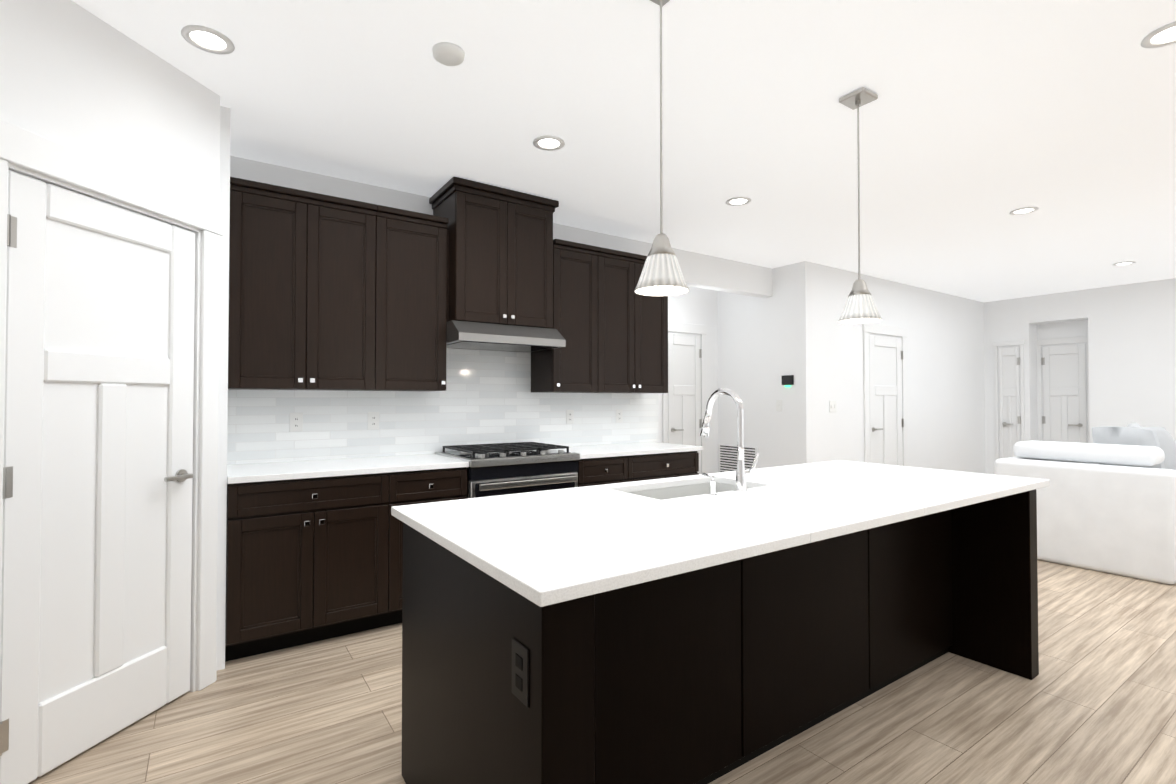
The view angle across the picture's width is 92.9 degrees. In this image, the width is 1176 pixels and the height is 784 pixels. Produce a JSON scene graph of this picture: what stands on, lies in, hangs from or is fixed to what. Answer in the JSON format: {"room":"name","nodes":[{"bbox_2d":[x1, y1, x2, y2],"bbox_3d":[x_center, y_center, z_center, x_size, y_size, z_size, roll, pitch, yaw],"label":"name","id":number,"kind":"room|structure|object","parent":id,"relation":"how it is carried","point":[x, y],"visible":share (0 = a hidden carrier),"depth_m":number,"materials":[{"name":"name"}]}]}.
{"room":"kitchen","nodes":[
{"label":"kitchen","id":0,"kind":"room"},
{"bbox_2d":[0,0,220,207],"bbox_3d":[-1.935,-0.043,1.736,0.120,2.700,1.750,0,-1,11],"label":"wall","id":1,"kind":"structure","parent":0,"point":[75,76],"depth_m":2.10,"materials":[{"name":"paint"}]},
{"bbox_2d":[0,170,194,783],"bbox_3d":[-1.796,0.295,2.119,0.091,2.020,0.708,0,-1,11],"label":"pantry door","id":2,"kind":"structure","parent":1,"relation":"in","point":[98,475],"depth_m":2.06,"materials":[{"name":"painted wood"},{"name":"brushed nickel"}]},
{"bbox_2d":[0,120,223,691],"bbox_3d":[-1.845,0.231,2.136,0.145,2.165,0.930,0,-1,11],"label":"door frame","id":3,"kind":"structure","parent":1,"relation":"attached to","point":[32,155],"depth_m":2.47,"materials":[{"name":"white wood"}]},
{"bbox_2d":[216,106,230,669],"bbox_3d":[-1.948,-0.025,2.860,0.163,2.700,0.720,1,-1,-34],"label":"wall","id":4,"kind":"structure","parent":0,"point":[225,128],"depth_m":2.68,"materials":[{"name":"paint"}]},
{"bbox_2d":[230,155,657,441],"bbox_3d":[-1.571,-0.013,3.626,5.250,2.700,0.120,1,-1,-34],"label":"wall","id":5,"kind":"structure","parent":0,"point":[257,171],"depth_m":3.64,"materials":[{"name":"paint"}]},
{"bbox_2d":[228,180,388,391],"bbox_3d":[-1.651,-0.549,3.294,0.805,1.072,0.348,1,-1,-34],"label":"upper cabinet","id":6,"kind":"object","parent":5,"relation":"attached to","point":[379,356],"depth_m":3.14,"materials":[{"name":"brown wood"}]},
{"bbox_2d":[389,212,452,391],"bbox_3d":[-1.200,-0.544,3.601,0.524,1.072,0.348,1,-1,-34],"label":"upper cabinet","id":7,"kind":"object","parent":5,"relation":"attached to","point":[420,340],"depth_m":3.49,"materials":[{"name":"brown wood"}]},
{"bbox_2d":[227,348,658,464],"bbox_3d":[-0.722,-0.012,4.124,3.283,0.886,0.010,1,-1,-34],"label":"backsplash","id":8,"kind":"structure","parent":5,"relation":"attached to","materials":[{"name":"tile"}]},
{"bbox_2d":[425,180,560,335],"bbox_3d":[-0.652,-0.878,3.926,0.793,0.859,0.438,1,-1,-34],"label":"upper cabinet","id":9,"kind":"object","parent":5,"relation":"attached to","point":[503,258],"depth_m":3.71,"materials":[{"name":"brown wood"}]},
{"bbox_2d":[446,320,565,351],"bbox_3d":[-0.628,-0.377,3.865,0.770,0.140,0.553,1,-1,-34],"label":"range hood","id":10,"kind":"object","parent":9,"relation":"attached to","point":[461,335],"depth_m":3.69,"materials":[{"name":"silver metal"}]},
{"bbox_2d":[521,244,608,395],"bbox_3d":[-0.183,-0.533,4.296,0.510,1.072,0.348,1,-1,-34],"label":"upper cabinet","id":11,"kind":"object","parent":5,"relation":"attached to","point":[574,360],"depth_m":4.19,"materials":[{"name":"brown wood"}]},
{"bbox_2d":[609,252,667,395],"bbox_3d":[0.251,-0.528,4.592,0.779,1.072,0.348,1,-1,-34],"label":"upper cabinet","id":12,"kind":"object","parent":5,"relation":"attached to","point":[638,324],"depth_m":4.47,"materials":[{"name":"brown wood"}]},
{"bbox_2d":[29,560,1175,783],"bbox_3d":[2.956,1.353,2.710,11.720,0.060,8.420,1,-1,-34],"label":"floor","id":13,"kind":"structure","parent":0,"point":[1093,700],"depth_m":2.23,"materials":[{"name":"brown wood"}]},
{"bbox_2d":[225,468,404,661],"bbox_3d":[-1.568,0.890,3.158,0.815,0.880,0.628,1,-1,-34],"label":"base cabinet","id":14,"kind":"object","parent":13,"relation":"on","point":[309,559],"depth_m":2.88,"materials":[{"name":"brown wood"}]},
{"bbox_2d":[227,452,468,479],"bbox_3d":[-1.398,0.434,3.277,1.221,0.032,0.635,1,-1,-34],"label":"countertop","id":15,"kind":"structure","parent":14,"relation":"on","point":[271,469],"depth_m":3.16,"materials":[{"name":"white stone"}]},
{"bbox_2d":[401,464,468,622],"bbox_3d":[-1.115,0.895,3.467,0.519,0.880,0.628,1,-1,-34],"label":"base cabinet","id":16,"kind":"object","parent":13,"relation":"on","point":[422,485],"depth_m":3.25,"materials":[{"name":"brown wood"}]},
{"bbox_2d":[435,442,579,498],"bbox_3d":[-0.547,0.856,3.806,0.784,0.968,0.686,1,-1,-34],"label":"range","id":17,"kind":"object","parent":13,"relation":"on","point":[495,469],"visible":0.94,"depth_m":3.58,"materials":[{"name":"silver metal"}]},
{"bbox_2d":[577,452,636,486],"bbox_3d":[-0.038,0.907,4.202,0.490,0.880,0.628,1,-1,-34],"label":"base cabinet","id":18,"kind":"object","parent":13,"relation":"on","point":[593,470],"depth_m":3.95,"materials":[{"name":"brown wood"}]},
{"bbox_2d":[553,440,702,455],"bbox_3d":[0.249,0.452,4.401,1.191,0.032,0.635,1,-1,-34],"label":"countertop","id":19,"kind":"structure","parent":18,"relation":"on","point":[646,445],"depth_m":4.29,"materials":[{"name":"white stone"}]},
{"bbox_2d":[637,448,700,480],"bbox_3d":[0.389,0.911,4.493,0.780,0.880,0.628,1,-1,-34],"label":"base cabinet","id":20,"kind":"object","parent":13,"relation":"on","point":[650,465],"depth_m":4.27,"materials":[{"name":"brown wood"}]},
{"bbox_2d":[402,492,1038,783],"bbox_3d":[0.731,0.874,2.265,2.665,0.884,0.970,1,-1,-34],"label":"kitchen island","id":21,"kind":"object","parent":13,"relation":"on","point":[703,628],"depth_m":1.84,"materials":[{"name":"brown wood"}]},
{"bbox_2d":[391,460,1049,611],"bbox_3d":[0.732,0.417,2.267,2.710,0.030,1.050,1,-1,-34],"label":"island countertop","id":22,"kind":"structure","parent":21,"relation":"on","point":[549,548],"depth_m":1.73,"materials":[{"name":"white stone"}]},
{"bbox_2d":[619,480,758,499],"bbox_3d":[0.442,0.541,2.388,0.674,0.238,0.364,1,-1,-34],"label":"sink","id":23,"kind":"object","parent":22,"relation":"in","point":[693,487],"depth_m":2.57,"materials":[{"name":"grey metal"}]},
{"bbox_2d":[699,473,722,495],"bbox_3d":[0.468,0.357,2.149,0.040,0.087,0.071,1,-1,-34],"label":"soap dispenser","id":24,"kind":"object","parent":22,"relation":"on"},
{"bbox_2d":[700,388,762,491],"bbox_3d":[0.579,0.193,2.317,0.103,0.420,0.252,1,-1,-34],"label":"faucet","id":25,"kind":"object","parent":22,"relation":"on","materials":[{"name":"silver metal"}]},
{"bbox_2d":[994,422,1175,584],"bbox_3d":[4.884,0.823,5.070,2.785,1.074,1.090,1,-1,-34],"label":"sofa","id":26,"kind":"object","parent":13,"relation":"on","point":[1106,500],"visible":0.98,"depth_m":4.21,"materials":[{"name":"fabric"}]},
{"bbox_2d":[1092,426,1164,468],"bbox_3d":[4.439,0.563,4.595,0.200,0.560,0.560,-10,-1,1],"label":"pillow","id":27,"kind":"object","parent":26,"relation":"on","point":[1118,435],"depth_m":4.51,"materials":[{"name":"white fabric"}]},
{"bbox_2d":[1127,422,1142,427],"bbox_3d":[5.192,0.563,5.230,0.560,0.560,0.200,1,-15,-40],"label":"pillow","id":28,"kind":"object","parent":26,"relation":"on","point":[1134,424],"depth_m":5.17,"materials":[{"name":"white fabric"}]},
{"bbox_2d":[1143,427,1175,469],"bbox_3d":[5.657,0.587,5.523,0.500,0.500,0.190,0,-18,-22],"label":"pillow","id":29,"kind":"object","parent":26,"relation":"on","point":[1167,443],"depth_m":5.44,"materials":[{"name":"white fabric"}]},
{"bbox_2d":[72,0,1175,301],"bbox_3d":[2.956,-1.417,2.754,11.720,0.080,8.420,1,-1,-34],"label":"ceiling","id":30,"kind":"structure","parent":0,"point":[980,120],"depth_m":2.79,"materials":[{"name":"paint"}]},
{"bbox_2d":[181,25,234,54],"bbox_3d":[-1.490,-1.380,2.193,0.176,0.009,0.176,1,-1,-34],"label":"recessed light","id":31,"kind":"object","parent":30,"relation":"in","point":[208,39],"visible":1,"depth_m":2.19,"materials":[{"name":"white"}]},
{"bbox_2d":[432,42,464,65],"bbox_3d":[-0.567,-1.367,2.274,0.130,0.032,0.130,1,-1,-34],"label":"smoke detector","id":32,"kind":"object","parent":30,"relation":"attached to","point":[448,54],"visible":1,"depth_m":2.25,"materials":[{"name":"white plastic"}]},
{"bbox_2d":[533,135,564,150],"bbox_3d":[-0.214,-1.366,3.069,0.176,0.009,0.176,1,-1,-34],"label":"recessed light","id":33,"kind":"object","parent":30,"relation":"in","point":[549,142],"visible":1,"depth_m":3.06,"materials":[{"name":"white"}]},
{"bbox_2d":[634,0,688,295],"bbox_3d":[0.248,-0.865,1.895,0.184,1.049,0.184,1,-1,-34],"label":"pendant light","id":34,"kind":"object","parent":30,"relation":"hanging from","point":[661,274],"visible":1,"depth_m":1.86,"materials":[{"name":"white glass"}]},
{"bbox_2d":[726,196,750,205],"bbox_3d":[1.068,-1.352,3.965,0.176,0.009,0.176,1,-1,-34],"label":"recessed light","id":35,"kind":"object","parent":30,"relation":"in","point":[738,201],"visible":1,"depth_m":3.96,"materials":[{"name":"white"}]},
{"bbox_2d":[838,87,881,323],"bbox_3d":[1.259,-0.854,2.597,0.184,1.049,0.184,1,-1,-34],"label":"pendant light","id":36,"kind":"object","parent":30,"relation":"hanging from","point":[860,306],"visible":1,"depth_m":2.57,"materials":[{"name":"white glass"}]},
{"bbox_2d":[1009,206,1038,214],"bbox_3d":[3.247,-1.349,4.164,0.176,0.009,0.176,1,-1,-34],"label":"recessed light","id":37,"kind":"object","parent":30,"relation":"in","point":[1023,210],"visible":1,"depth_m":4.16,"materials":[{"name":"white"}]},
{"bbox_2d":[1113,261,1135,265],"bbox_3d":[5.525,-1.324,5.760,0.176,0.009,0.176,1,-1,-34],"label":"recessed light","id":38,"kind":"object","parent":30,"relation":"in","point":[1124,263],"visible":1,"depth_m":5.76,"materials":[{"name":"white"}]},
{"bbox_2d":[1141,21,1175,47],"bbox_3d":[2.253,-1.381,2.154,0.176,0.009,0.176,1,-1,-34],"label":"recessed light","id":39,"kind":"object","parent":30,"relation":"in","point":[1164,35],"visible":1,"depth_m":2.18,"materials":[{"name":"white"}]},
{"bbox_2d":[658,286,717,473],"bbox_3d":[0.831,0.028,6.209,1.870,2.700,0.120,1,-1,-34],"label":"wall","id":40,"kind":"structure","parent":0,"point":[695,305],"depth_m":6.52,"materials":[{"name":"paint"}]},
{"bbox_2d":[662,321,705,473],"bbox_3d":[1.103,0.300,6.276,0.680,2.158,0.072,1,-1,-34],"label":"hall door","id":41,"kind":"structure","parent":40,"relation":"in","point":[682,422],"depth_m":6.31,"materials":[{"name":"painted wood"},{"name":"brushed nickel"}]},
{"bbox_2d":[672,248,771,297],"bbox_3d":[1.270,-1.182,5.584,1.630,0.300,0.120,1,-1,-34],"label":"header beam","id":42,"kind":"structure","parent":0,"point":[699,270],"depth_m":5.58,"materials":[{"name":"paint"}]},
{"bbox_2d":[717,261,813,471],"bbox_3d":[1.920,0.028,6.165,0.120,2.700,1.180,1,-1,-34],"label":"wall","id":43,"kind":"structure","parent":0,"point":[765,345],"depth_m":5.99,"materials":[{"name":"paint"}]},
{"bbox_2d":[719,444,757,471],"bbox_3d":[1.700,0.856,6.353,0.014,0.500,0.560,1,-1,-34],"label":"air vent","id":44,"kind":"object","parent":43,"relation":"in","point":[727,457],"visible":0.46,"depth_m":6.41,"materials":[{"name":"white metal"}]},
{"bbox_2d":[782,375,793,386],"bbox_3d":[2.076,-0.113,5.814,0.016,0.120,0.140,1,-1,-34],"label":"thermostat","id":45,"kind":"object","parent":43,"relation":"attached to","point":[787,380],"visible":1,"depth_m":5.80,"materials":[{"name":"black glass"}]},
{"bbox_2d":[812,262,985,473],"bbox_3d":[4.094,0.041,7.007,4.420,2.700,0.120,1,-1,-34],"label":"wall","id":46,"kind":"structure","parent":0,"point":[945,387],"depth_m":6.91,"materials":[{"name":"paint"}]},
{"bbox_2d":[830,401,835,411],"bbox_3d":[2.587,0.153,5.896,0.120,0.120,0.010,1,-1,-34],"label":"light switch","id":47,"kind":"object","parent":46,"relation":"attached to","point":[832,406],"visible":1,"depth_m":5.89,"materials":[{"name":"white plastic"}]},
{"bbox_2d":[863,323,907,465],"bbox_3d":[3.478,0.303,6.468,0.950,2.158,0.072,1,-1,-34],"label":"room door","id":48,"kind":"structure","parent":46,"relation":"in","point":[885,400],"depth_m":6.48,"materials":[{"name":"painted wood"},{"name":"brushed nickel"}]},
{"bbox_2d":[984,278,1175,473],"bbox_3d":[7.863,0.013,5.245,0.420,2.700,7.040,1,-1,-34],"label":"wall","id":49,"kind":"structure","parent":0,"point":[1129,330],"depth_m":6.95,"materials":[{"name":"paint"}]},
{"bbox_2d":[993,340,1024,459],"bbox_3d":[5.846,0.349,7.762,0.072,2.108,0.370,1,-1,-34],"label":"closet door","id":50,"kind":"structure","parent":49,"relation":"in","point":[1011,419],"depth_m":7.78,"materials":[{"name":"white wood"}]},
{"bbox_2d":[1037,336,1089,442],"bbox_3d":[6.387,0.335,7.502,0.072,2.128,0.620,1,-1,-34],"label":"door","id":51,"kind":"structure","parent":49,"relation":"in","point":[1063,418],"depth_m":7.53,"materials":[{"name":"painted wood"},{"name":"brushed nickel"}]}
]}

